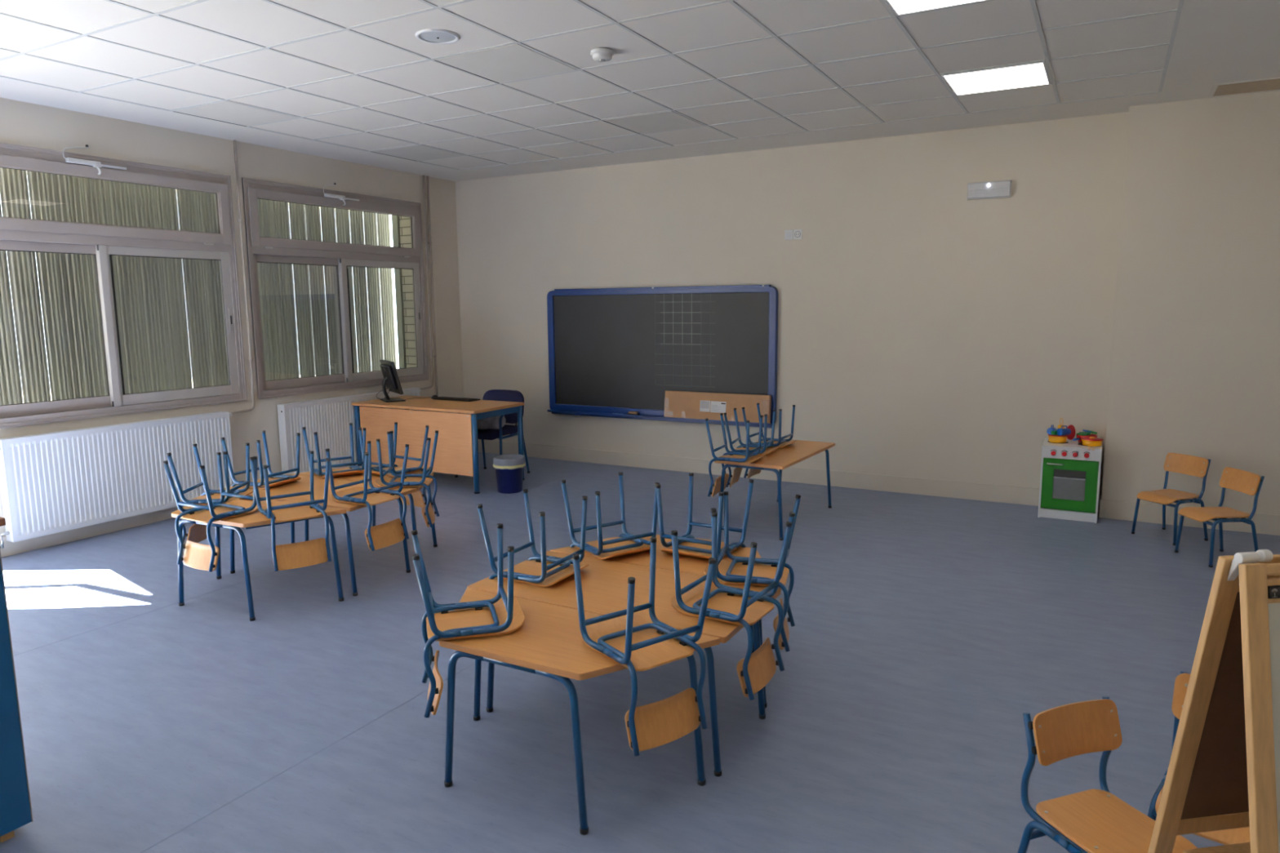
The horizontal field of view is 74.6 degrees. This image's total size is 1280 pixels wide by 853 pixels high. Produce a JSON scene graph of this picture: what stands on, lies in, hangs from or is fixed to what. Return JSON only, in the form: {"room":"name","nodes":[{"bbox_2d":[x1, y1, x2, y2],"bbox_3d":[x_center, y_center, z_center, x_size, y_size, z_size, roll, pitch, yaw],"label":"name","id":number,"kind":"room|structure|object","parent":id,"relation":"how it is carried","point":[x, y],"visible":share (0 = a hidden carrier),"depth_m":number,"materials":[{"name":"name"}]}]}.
{"room":"classroom","nodes":[
{"label":"classroom","id":0,"kind":"room"},
{"bbox_2d":[0,97,463,536],"bbox_3d":[-4.374,-0.616,5.440,0.250,2.988,9.700,4,9,29],"label":"wall","id":1,"kind":"structure","parent":0,"point":[21,123],"depth_m":7.12,"materials":[{"name":"beige paint"}]},
{"bbox_2d":[0,411,234,548],"bbox_3d":[-3.799,0.340,6.231,0.103,0.725,1.724,4,9,29],"label":"radiator","id":2,"kind":"object","parent":1,"relation":"attached to","point":[51,482],"visible":0.92,"depth_m":6.03,"materials":[{"name":"white metal"}]},
{"bbox_2d":[0,411,228,441],"bbox_3d":[-3.794,-0.013,6.181,0.090,0.012,1.634,4,9,29],"label":"grille","id":3,"kind":"object","parent":2,"relation":"attached to","point":[139,424],"depth_m":6.09,"materials":[{"name":"white metal"}]},
{"bbox_2d":[0,142,247,428],"bbox_3d":[-3.869,-1.003,6.099,0.092,1.843,2.072,4,9,29],"label":"window","id":4,"kind":"structure","parent":1,"relation":"in","point":[16,234],"depth_m":6.15,"materials":[{"name":"grey metal"}]},
{"bbox_2d":[62,146,126,174],"bbox_3d":[-3.836,-1.871,5.915,0.073,0.192,0.435,4,9,29],"label":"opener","id":5,"kind":"object","parent":4,"relation":"attached to","point":[95,164],"visible":1,"depth_m":5.87,"materials":[{"name":"white plastic"}]},
{"bbox_2d":[0,464,378,557],"bbox_3d":[-3.206,0.528,7.439,0.012,0.137,4.978,4,9,29],"label":"baseboard","id":6,"kind":"structure","parent":1,"relation":"attached to","point":[10,548],"depth_m":6.02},
{"bbox_2d":[229,140,254,413],"bbox_3d":[-3.359,-1.214,6.881,0.039,2.228,0.310,3,9,23],"label":"pipe","id":7,"kind":"object","parent":1,"relation":"attached to","point":[240,220],"visible":0.96,"depth_m":7.00,"materials":[{"name":"beige metal"}]},
{"bbox_2d":[241,177,428,399],"bbox_3d":[-2.811,-1.283,7.990,0.092,1.843,2.072,4,9,29],"label":"window","id":8,"kind":"structure","parent":1,"relation":"in","point":[340,255],"depth_m":7.90,"materials":[{"name":"grey metal"}]},
{"bbox_2d":[323,184,359,205],"bbox_3d":[-2.775,-2.152,7.810,0.073,0.192,0.435,4,9,29],"label":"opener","id":9,"kind":"object","parent":8,"relation":"attached to","point":[343,198],"visible":1,"depth_m":7.76,"materials":[{"name":"white plastic"}]},
{"bbox_2d":[277,387,421,474],"bbox_3d":[-2.729,0.039,8.126,0.090,0.685,1.706,4,9,29],"label":"radiator","id":10,"kind":"object","parent":1,"relation":"attached to","point":[331,417],"visible":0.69,"depth_m":7.69,"materials":[{"name":"white metal"}]},
{"bbox_2d":[277,387,419,406],"bbox_3d":[-2.742,-0.291,8.060,0.090,0.012,1.665,4,9,29],"label":"grille","id":11,"kind":"object","parent":10,"relation":"attached to","point":[411,390],"depth_m":7.94,"materials":[{"name":"white metal"}]},
{"bbox_2d":[419,175,433,390],"bbox_3d":[-2.298,-1.494,8.775,0.039,2.229,0.294,3,9,22],"label":"pipe","id":12,"kind":"object","parent":1,"relation":"attached to","point":[424,184],"visible":0.98,"depth_m":8.89,"materials":[{"name":"beige metal"}]},
{"bbox_2d":[426,175,438,396],"bbox_3d":[-2.215,-1.145,9.001,0.038,2.984,0.029,4,9,29],"label":"pipe","id":13,"kind":"object","parent":1,"relation":"attached to","point":[427,176],"visible":0.91,"depth_m":8.94,"materials":[{"name":"beige metal"}]},
{"bbox_2d":[399,216,416,368],"bbox_3d":[-2.333,-1.028,9.222,0.215,2.697,0.472,4,9,29],"label":"wall","id":14,"kind":"structure","parent":0,"point":[404,222],"depth_m":8.98,"materials":[{"name":"white brick"}]},
{"bbox_2d":[391,215,406,368],"bbox_3d":[-2.575,-1.099,9.082,0.078,3.120,0.070,4,9,29],"label":"trim","id":15,"kind":"structure","parent":14,"relation":"attached to","point":[395,219],"depth_m":9.02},
{"bbox_2d":[0,452,1279,852],"bbox_3d":[-0.511,1.192,3.545,9.050,0.120,9.700,4,9,29],"label":"floor","id":16,"kind":"structure","parent":0,"point":[923,635],"depth_m":3.62,"materials":[{"name":"blue"}]},
{"bbox_2d":[0,516,33,842],"bbox_3d":[-2.332,0.825,2.240,0.432,1.008,1.030,4,9,29],"label":"storage cabinet","id":17,"kind":"object","parent":16,"relation":"on","point":[15,808],"visible":1,"depth_m":2.57,"materials":[{"name":"blue laminate"}]},
{"bbox_2d":[0,516,5,526],"bbox_3d":[-2.336,0.337,2.170,0.432,0.023,1.030,4,9,29],"label":"countertop","id":18,"kind":"structure","parent":17,"relation":"on","point":[2,522],"depth_m":2.51,"materials":[{"name":"brown"}]},
{"bbox_2d":[171,498,346,621],"bbox_3d":[-2.201,0.717,4.690,1.081,0.524,0.456,3,9,25],"label":"table","id":19,"kind":"object","parent":16,"relation":"on","point":[256,519],"visible":0.56,"depth_m":4.54,"materials":[{"name":"brown wood"}]},
{"bbox_2d":[166,443,253,545],"bbox_3d":[-2.448,0.402,4.855,0.363,0.570,0.333,-1,8,-3],"label":"chair","id":20,"kind":"object","parent":19,"relation":"on","point":[197,532],"visible":0.59,"depth_m":4.84,"materials":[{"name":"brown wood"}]},
{"bbox_2d":[163,452,257,572],"bbox_3d":[-2.268,0.449,4.513,0.333,0.570,0.363,4,9,29],"label":"chair","id":21,"kind":"object","parent":19,"relation":"on","point":[196,555],"visible":0.98,"depth_m":4.45,"materials":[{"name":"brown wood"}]},
{"bbox_2d":[249,450,331,571],"bbox_3d":[-1.871,0.446,4.516,0.333,0.570,0.363,-6,10,-36],"label":"chair","id":22,"kind":"object","parent":19,"relation":"on","point":[313,552],"visible":1,"depth_m":4.46,"materials":[{"name":"brown wood"}]},
{"bbox_2d":[218,474,417,595],"bbox_3d":[-1.985,0.645,5.182,1.110,0.524,0.560,3,9,26],"label":"table","id":23,"kind":"object","parent":16,"relation":"on","point":[303,485],"visible":0.54,"depth_m":5.14,"materials":[{"name":"brown wood"}]},
{"bbox_2d":[221,430,301,488],"bbox_3d":[-2.362,0.337,5.307,0.363,0.570,0.333,3,9,24],"label":"chair","id":24,"kind":"object","parent":23,"relation":"on","point":[273,481],"visible":0.48,"depth_m":5.26,"materials":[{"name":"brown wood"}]},
{"bbox_2d":[325,440,408,551],"bbox_3d":[-1.572,0.395,4.854,0.363,0.570,0.333,4,9,28],"label":"chair","id":25,"kind":"object","parent":23,"relation":"on","point":[392,532],"visible":0.99,"depth_m":4.83,"materials":[{"name":"brown wood"}]},
{"bbox_2d":[293,465,437,554],"bbox_3d":[-1.746,0.576,5.645,1.081,0.524,0.456,3,9,26],"label":"table","id":26,"kind":"object","parent":16,"relation":"on","point":[355,477],"visible":0.27,"depth_m":5.57,"materials":[{"name":"brown wood"}]},
{"bbox_2d":[302,422,365,478],"bbox_3d":[-2.026,0.289,5.617,0.333,0.570,0.363,-6,10,-34],"label":"chair","id":27,"kind":"object","parent":26,"relation":"on","point":[353,469],"visible":0.57,"depth_m":5.57,"materials":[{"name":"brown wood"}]},
{"bbox_2d":[358,422,428,507],"bbox_3d":[-1.654,0.283,5.639,0.333,0.570,0.363,5,10,33],"label":"chair","id":28,"kind":"object","parent":26,"relation":"on","point":[418,496],"visible":0.56,"depth_m":5.66,"materials":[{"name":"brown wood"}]},
{"bbox_2d":[374,430,439,527],"bbox_3d":[-1.463,0.333,5.280,0.363,0.570,0.333,-1,8,-5],"label":"chair","id":29,"kind":"object","parent":26,"relation":"on","point":[426,478],"visible":0.91,"depth_m":5.27,"materials":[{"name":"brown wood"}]},
{"bbox_2d":[351,395,524,493],"bbox_3d":[-1.909,0.138,7.973,1.500,0.735,0.720,4,9,29],"label":"desk","id":30,"kind":"object","parent":16,"relation":"on","point":[456,452],"visible":0.82,"depth_m":7.63,"materials":[{"name":"brown wood"}]},
{"bbox_2d":[376,359,405,402],"bbox_3d":[-2.405,-0.442,8.087,0.218,0.388,0.430,-5,9,-31],"label":"computer monitor","id":31,"kind":"object","parent":30,"relation":"on","point":[391,379],"visible":1,"depth_m":8.01,"materials":[{"name":"black plastic"}]},
{"bbox_2d":[405,395,437,399],"bbox_3d":[-2.151,-0.288,8.256,0.338,0.032,0.149,-5,9,-29],"label":"computer mouse","id":32,"kind":"object","parent":30,"relation":"on","point":[433,396],"visible":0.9,"depth_m":8.26,"materials":[{"name":"black plastic"}]},
{"bbox_2d":[432,396,479,401],"bbox_3d":[-1.780,-0.270,8.136,0.470,0.024,0.160,4,9,30],"label":"keyboard","id":33,"kind":"object","parent":30,"relation":"on","point":[447,398],"visible":1,"depth_m":8.07,"materials":[{"name":"black plastic"}]},
{"bbox_2d":[454,389,529,477],"bbox_3d":[-1.429,0.070,8.154,0.554,0.810,0.535,3,9,26],"label":"chair","id":34,"kind":"object","parent":16,"relation":"on","point":[504,395],"visible":0.52,"depth_m":8.20,"materials":[{"name":"blue fabric"}]},
{"bbox_2d":[468,413,506,429],"bbox_3d":[-1.482,-0.095,8.095,0.411,0.205,0.323,4,9,29],"label":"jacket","id":35,"kind":"object","parent":34,"relation":"on","point":[491,422],"visible":0.36,"depth_m":7.96,"materials":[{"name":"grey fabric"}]},
{"bbox_2d":[493,453,525,493],"bbox_3d":[-1.159,0.418,7.450,0.289,0.316,0.287,4,9,29],"label":"waste bin","id":36,"kind":"object","parent":16,"relation":"on","point":[508,468],"visible":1,"depth_m":7.36,"materials":[{"name":"blue plastic"}]},
{"bbox_2d":[439,587,719,835],"bbox_3d":[-0.313,0.958,2.892,1.081,0.524,0.456,4,9,29],"label":"table","id":37,"kind":"object","parent":16,"relation":"on","point":[548,643],"visible":0.68,"depth_m":2.77,"materials":[{"name":"brown wood"}]},
{"bbox_2d":[410,523,524,717],"bbox_3d":[-0.594,0.663,2.920,0.363,0.570,0.333,-3,8,-16],"label":"chair","id":38,"kind":"object","parent":37,"relation":"on","point":[505,618],"visible":1,"depth_m":2.89,"materials":[{"name":"brown wood"}]},
{"bbox_2d":[572,537,715,755],"bbox_3d":[0.002,0.689,2.704,0.333,0.570,0.363,-6,10,-36],"label":"chair","id":39,"kind":"object","parent":37,"relation":"on","point":[637,644],"visible":1,"depth_m":2.66,"materials":[{"name":"brown wood"}]},
{"bbox_2d":[467,551,781,776],"bbox_3d":[-0.065,0.892,3.338,1.110,0.524,0.560,4,9,29],"label":"table","id":40,"kind":"object","parent":16,"relation":"on","point":[604,583],"visible":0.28,"depth_m":3.25,"materials":[{"name":"brown wood"}]},
{"bbox_2d":[476,488,589,586],"bbox_3d":[-0.418,0.583,3.467,0.363,0.570,0.333,4,9,28],"label":"chair","id":41,"kind":"object","parent":40,"relation":"on","point":[537,571],"visible":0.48,"depth_m":3.44,"materials":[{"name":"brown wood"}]},
{"bbox_2d":[670,511,792,700],"bbox_3d":[0.318,0.637,3.047,0.363,0.570,0.333,5,10,31],"label":"chair","id":42,"kind":"object","parent":40,"relation":"on","point":[757,668],"visible":0.97,"depth_m":3.02,"materials":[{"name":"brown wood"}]},
{"bbox_2d":[550,534,767,707],"bbox_3d":[0.174,0.825,3.789,1.081,0.524,0.456,4,9,29],"label":"table","id":43,"kind":"object","parent":16,"relation":"on","point":[664,560],"visible":0.16,"depth_m":3.67,"materials":[{"name":"brown wood"}]},
{"bbox_2d":[560,471,659,559],"bbox_3d":[-0.124,0.530,3.816,0.333,0.570,0.363,-6,10,-33],"label":"chair","id":44,"kind":"object","parent":43,"relation":"on","point":[626,543],"visible":0.56,"depth_m":3.77,"materials":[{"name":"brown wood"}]},
{"bbox_2d":[655,472,754,559],"bbox_3d":[0.285,0.531,3.784,0.333,0.570,0.363,5,10,32],"label":"chair","id":45,"kind":"object","parent":43,"relation":"on","point":[688,545],"visible":0.59,"depth_m":3.74,"materials":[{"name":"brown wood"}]},
{"bbox_2d":[703,491,800,651],"bbox_3d":[0.456,0.582,3.421,0.363,0.570,0.333,2,8,15],"label":"chair","id":46,"kind":"object","parent":43,"relation":"on","point":[733,572],"visible":0.74,"depth_m":3.44,"materials":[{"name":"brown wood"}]},
{"bbox_2d":[714,440,835,540],"bbox_3d":[1.048,0.445,6.389,0.526,0.524,1.130,4,9,31],"label":"table","id":47,"kind":"object","parent":16,"relation":"on","point":[780,459],"visible":0.81,"depth_m":6.08,"materials":[{"name":"brown wood"}]},
{"bbox_2d":[705,413,764,497],"bbox_3d":[0.688,0.213,5.985,0.363,0.570,0.333,3,9,25],"label":"chair","id":48,"kind":"object","parent":47,"relation":"on","point":[746,457],"visible":0.94,"depth_m":5.96,"materials":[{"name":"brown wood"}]},
{"bbox_2d":[723,408,777,487],"bbox_3d":[0.841,0.165,6.306,0.363,0.570,0.333,2,9,20],"label":"chair","id":49,"kind":"object","parent":47,"relation":"on","point":[742,448],"visible":0.69,"depth_m":6.31,"materials":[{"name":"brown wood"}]},
{"bbox_2d":[742,403,796,478],"bbox_3d":[1.027,0.121,6.603,0.363,0.570,0.333,4,9,29],"label":"chair","id":50,"kind":"object","parent":47,"relation":"on","point":[781,442],"visible":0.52,"depth_m":6.59,"materials":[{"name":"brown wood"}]},
{"bbox_2d":[1037,438,1102,523],"bbox_3d":[3.286,0.405,6.411,0.400,0.559,0.415,4,9,29],"label":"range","id":51,"kind":"object","parent":16,"relation":"on","point":[1070,473],"visible":0.95,"depth_m":6.26,"materials":[{"name":"white plastic"}]},
{"bbox_2d":[1047,434,1067,443],"bbox_3d":[3.203,0.090,6.439,0.141,0.056,0.141,4,9,29],"label":"pot","id":52,"kind":"object","parent":51,"relation":"on","point":[1052,438],"visible":0.76,"depth_m":6.39,"materials":[{"name":"yellow plastic"}]},
{"bbox_2d":[1046,424,1056,435],"bbox_3d":[3.166,0.023,6.447,0.054,0.073,0.079,7,11,44],"label":"cup","id":53,"kind":"object","parent":52,"relation":"on","point":[1049,430],"visible":0.92,"depth_m":6.43,"materials":[{"name":"blue plastic"}]},
{"bbox_2d":[1051,430,1057,435],"bbox_3d":[3.172,0.046,6.415,0.053,0.030,0.061,4,9,29],"label":"lettuce","id":54,"kind":"object","parent":52,"relation":"in","point":[1054,433],"visible":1,"depth_m":6.40,"materials":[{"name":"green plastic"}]},
{"bbox_2d":[1056,425,1071,435],"bbox_3d":[3.229,0.030,6.392,0.098,0.076,0.056,-3,9,-19],"label":"cup","id":55,"kind":"object","parent":52,"relation":"on","point":[1060,432],"visible":1,"depth_m":6.38,"materials":[{"name":"blue plastic"}]},
{"bbox_2d":[1057,417,1064,428],"bbox_3d":[3.214,-0.023,6.405,0.044,0.090,0.020,4,9,29],"label":"spatula","id":56,"kind":"object","parent":55,"relation":"in","point":[1060,425],"visible":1,"depth_m":6.40,"materials":[{"name":"yellow plastic"}]},
{"bbox_2d":[1066,424,1075,439],"bbox_3d":[3.305,0.045,6.439,0.116,0.116,0.018,-6,10,-33],"label":"plate","id":57,"kind":"object","parent":51,"relation":"on","point":[1071,436],"visible":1,"depth_m":6.44,"materials":[{"name":"red plastic"}]},
{"bbox_2d":[1041,438,1102,450],"bbox_3d":[3.289,0.135,6.383,0.400,0.012,0.392,4,9,29],"label":"cooktop","id":58,"kind":"object","parent":51,"relation":"in","point":[1070,445],"depth_m":6.28,"materials":[{"name":"white plastic"}]},
{"bbox_2d":[1072,433,1097,443],"bbox_3d":[3.390,0.093,6.393,0.163,0.060,0.163,4,9,29],"label":"pan","id":59,"kind":"object","parent":51,"relation":"on","point":[1078,437],"visible":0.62,"depth_m":6.37,"materials":[{"name":"red plastic"}]},
{"bbox_2d":[1076,431,1090,435],"bbox_3d":[3.375,0.056,6.387,0.096,0.027,0.099,-4,9,-23],"label":"toy leaf","id":60,"kind":"object","parent":59,"relation":"on","point":[1082,433],"visible":1,"depth_m":6.37,"materials":[{"name":"green plastic"}]},
{"bbox_2d":[1080,436,1103,446],"bbox_3d":[3.380,0.110,6.277,0.150,0.060,0.150,4,9,29],"label":"pot","id":61,"kind":"object","parent":51,"relation":"on","point":[1097,442],"visible":0.97,"depth_m":6.23,"materials":[{"name":"yellow plastic"}]},
{"bbox_2d":[1017,695,1197,852],"bbox_3d":[1.189,1.034,2.120,0.333,0.570,0.363,-3,9,-19],"label":"chair","id":62,"kind":"object","parent":16,"relation":"on","point":[1093,820],"visible":0.95,"depth_m":2.18,"materials":[{"name":"brown wood"}]},
{"bbox_2d":[1131,452,1210,545],"bbox_3d":[3.653,0.488,5.783,0.363,0.570,0.333,-4,9,-20],"label":"chair","id":63,"kind":"object","parent":16,"relation":"on","point":[1196,466],"visible":1,"depth_m":5.76,"materials":[{"name":"brown wood"}]},
{"bbox_2d":[1147,671,1249,844],"bbox_3d":[1.564,1.012,2.253,0.333,0.570,0.363,7,11,42],"label":"chair","id":64,"kind":"object","parent":16,"relation":"on","point":[1238,835],"visible":0.18,"depth_m":2.26,"materials":[{"name":"brown wood"}]},
{"bbox_2d":[1147,549,1279,852],"bbox_3d":[1.383,0.795,1.639,0.638,1.175,0.423,-2,8,-9],"label":"easel","id":65,"kind":"object","parent":16,"relation":"on","point":[1224,770],"visible":1,"depth_m":1.58,"materials":[{"name":"brown wood"}]},
{"bbox_2d":[1182,841,1250,852],"bbox_3d":[1.372,0.852,1.666,0.532,0.028,0.147,-2,8,-9],"label":"tray","id":66,"kind":"object","parent":65,"relation":"on","point":[1244,847],"depth_m":1.70,"materials":[{"name":"brown wood"}]},
{"bbox_2d":[1174,466,1264,567],"bbox_3d":[3.633,0.560,5.282,0.363,0.570,0.333,-1,8,-2],"label":"chair","id":67,"kind":"object","parent":16,"relation":"on","point":[1250,483],"visible":0.99,"depth_m":5.23,"materials":[{"name":"brown wood"}]},
{"bbox_2d":[0,0,1279,181],"bbox_3d":[-0.538,-1.876,3.106,9.050,0.100,9.700,4,9,29],"label":"ceiling","id":68,"kind":"structure","parent":0,"point":[1216,42],"depth_m":4.87,"materials":[{"name":"white paint"}]},
{"bbox_2d":[173,101,297,126],"bbox_3d":[-2.859,-2.212,5.951,0.574,0.006,0.572,4,9,29],"label":"tile","id":69,"kind":"structure","parent":68,"relation":"attached to","point":[228,112],"depth_m":5.93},
{"bbox_2d":[370,145,462,161],"bbox_3d":[-1.987,-2.443,7.509,0.574,0.006,0.572,4,9,29],"label":"tile","id":70,"kind":"structure","parent":68,"relation":"attached to","point":[415,153],"depth_m":7.49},
{"bbox_2d":[415,28,460,44],"bbox_3d":[-1.032,-1.988,4.285,0.224,0.015,0.224,4,9,29],"label":"ceiling speaker","id":71,"kind":"object","parent":68,"relation":"attached to","point":[433,36],"visible":1,"depth_m":4.27,"materials":[{"name":"white plastic"}]},
{"bbox_2d":[419,31,455,42],"bbox_3d":[-1.032,-1.986,4.285,0.180,0.005,0.180,4,9,29],"label":"grille","id":72,"kind":"object","parent":71,"relation":"attached to","point":[425,37],"depth_m":4.28,"materials":[{"name":"white plastic"}]},
{"bbox_2d":[434,44,577,84],"bbox_3d":[-0.759,-2.065,4.798,0.574,0.006,0.572,4,9,29],"label":"tile","id":73,"kind":"structure","parent":68,"relation":"attached to","point":[514,62],"depth_m":4.77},
{"bbox_2d":[0,0,1184,169],"bbox_3d":[-1.223,-1.856,3.355,6.020,0.004,8.420,4,9,29],"label":"grid","id":74,"kind":"structure","parent":68,"relation":"attached to","point":[1179,10],"depth_m":4.86,"materials":[{"name":"white metal"}]},
{"bbox_2d":[590,48,613,62],"bbox_3d":[-0.205,-2.010,4.558,0.128,0.052,0.128,4,9,29],"label":"smoke detector","id":75,"kind":"object","parent":68,"relation":"attached to","point":[599,55],"visible":1,"depth_m":4.52,"materials":[{"name":"white plastic"}]},
{"bbox_2d":[603,111,704,133],"bbox_3d":[0.113,-2.296,6.355,0.574,0.006,0.572,4,9,29],"label":"tile","id":76,"kind":"structure","parent":68,"relation":"attached to","point":[665,121],"depth_m":6.34,"materials":[{"name":"white tile"}]},
{"bbox_2d":[884,0,989,16],"bbox_3d":[1.341,-1.919,3.644,0.568,0.009,0.568,4,9,29],"label":"recessed light","id":77,"kind":"object","parent":68,"relation":"in","point":[900,7],"visible":1,"depth_m":3.88,"materials":[{"name":"white plastic"}]},
{"bbox_2d":[941,61,1050,95],"bbox_3d":[2.213,-2.150,5.201,0.568,0.009,0.568,4,9,29],"label":"recessed light","id":78,"kind":"object","parent":68,"relation":"in","point":[1032,74],"visible":1,"depth_m":5.18,"materials":[{"name":"white plastic"}]},
{"bbox_2d":[1208,76,1279,97],"bbox_3d":[4.284,-2.172,5.239,1.200,0.010,0.400,4,9,29],"label":"ceiling vent","id":79,"kind":"object","parent":68,"relation":"in","point":[1271,84],"visible":1,"depth_m":5.43,"materials":[{"name":"white metal"}]},
{"bbox_2d":[454,90,1279,515],"bbox_3d":[1.837,-0.935,7.289,8.800,2.988,0.400,4,9,29],"label":"wall","id":80,"kind":"structure","parent":0,"point":[1125,290],"depth_m":6.84,"materials":[{"name":"beige paint"}]},
{"bbox_2d":[13,464,605,656],"bbox_3d":[-2.589,0.987,4.678,0.004,0.001,9.300,4,9,29],"label":"floor","id":81,"kind":"structure","parent":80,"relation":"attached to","point":[605,464],"depth_m":4.81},
{"bbox_2d":[546,284,777,427],"bbox_3d":[0.124,-0.705,8.204,2.510,1.303,0.135,4,9,29],"label":"blackboard","id":82,"kind":"object","parent":80,"relation":"attached to","point":[618,351],"visible":0.94,"depth_m":8.21,"materials":[{"name":"stone"}]},
{"bbox_2d":[626,411,639,415],"bbox_3d":[-0.069,-0.129,8.371,0.124,0.038,0.050,4,9,29],"label":"eraser","id":83,"kind":"object","parent":82,"relation":"on","point":[629,412],"visible":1,"depth_m":8.36,"materials":[{"name":"black rubber"}]},
{"bbox_2d":[547,409,772,427],"bbox_3d":[0.134,-0.086,8.290,2.460,0.052,0.135,4,9,29],"label":"chalk tray","id":84,"kind":"object","parent":82,"relation":"on","point":[651,415],"depth_m":8.34,"materials":[{"name":"metal"}]},
{"bbox_2d":[664,391,771,423],"bbox_3d":[0.719,-0.186,7.929,1.071,0.266,0.083,4,9,29],"label":"cardboard box","id":85,"kind":"object","parent":82,"relation":"on","point":[677,404],"visible":1,"depth_m":7.91,"materials":[{"name":"cardboard"}]},
{"bbox_2d":[700,400,709,408],"bbox_3d":[0.616,-0.206,7.954,0.090,0.067,0.001,4,3,29],"label":"print","id":86,"kind":"object","parent":85,"relation":"attached to","point":[702,402],"depth_m":7.95},
{"bbox_2d":[784,229,802,239],"bbox_3d":[1.358,-1.700,7.437,0.162,0.088,0.012,4,9,29],"label":"wall socket","id":87,"kind":"object","parent":80,"relation":"attached to","point":[791,234],"visible":1,"depth_m":7.43,"materials":[{"name":"white plastic"}]},
{"bbox_2d":[478,439,1279,535],"bbox_3d":[1.711,0.480,7.447,8.600,0.143,0.212,4,9,29],"label":"baseboard","id":88,"kind":"structure","parent":80,"relation":"attached to","point":[1267,524],"depth_m":7.31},
{"bbox_2d":[966,180,1012,199],"bbox_3d":[2.745,-1.861,6.605,0.324,0.130,0.067,4,9,29],"label":"emergency light","id":89,"kind":"object","parent":80,"relation":"attached to","point":[1002,188],"visible":1,"depth_m":6.59,"materials":[{"name":"white plastic"}]},
{"label":"outside","id":90,"kind":"structure","parent":0,"visible":0},
{"bbox_3d":[-10.168,0.520,9.603,13.750,0.100,24.000,4,9,29],"label":"ground","id":91,"kind":"structure","parent":90,"visible":0},
{"bbox_2d":[0,167,213,405],"bbox_3d":[-4.380,-0.696,6.449,0.080,3.100,2.260,4,9,29],"label":"vertical blinds","id":92,"kind":"object","parent":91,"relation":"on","point":[151,299],"visible":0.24,"depth_m":6.54,"materials":[{"name":"grey"}]},
{"bbox_2d":[196,191,396,386],"bbox_3d":[-3.292,-0.983,8.391,0.080,3.100,2.230,4,9,29],"label":"vertical blinds","id":93,"kind":"object","parent":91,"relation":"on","point":[278,312],"visible":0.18,"depth_m":8.32,"materials":[{"name":"grey fabric"}]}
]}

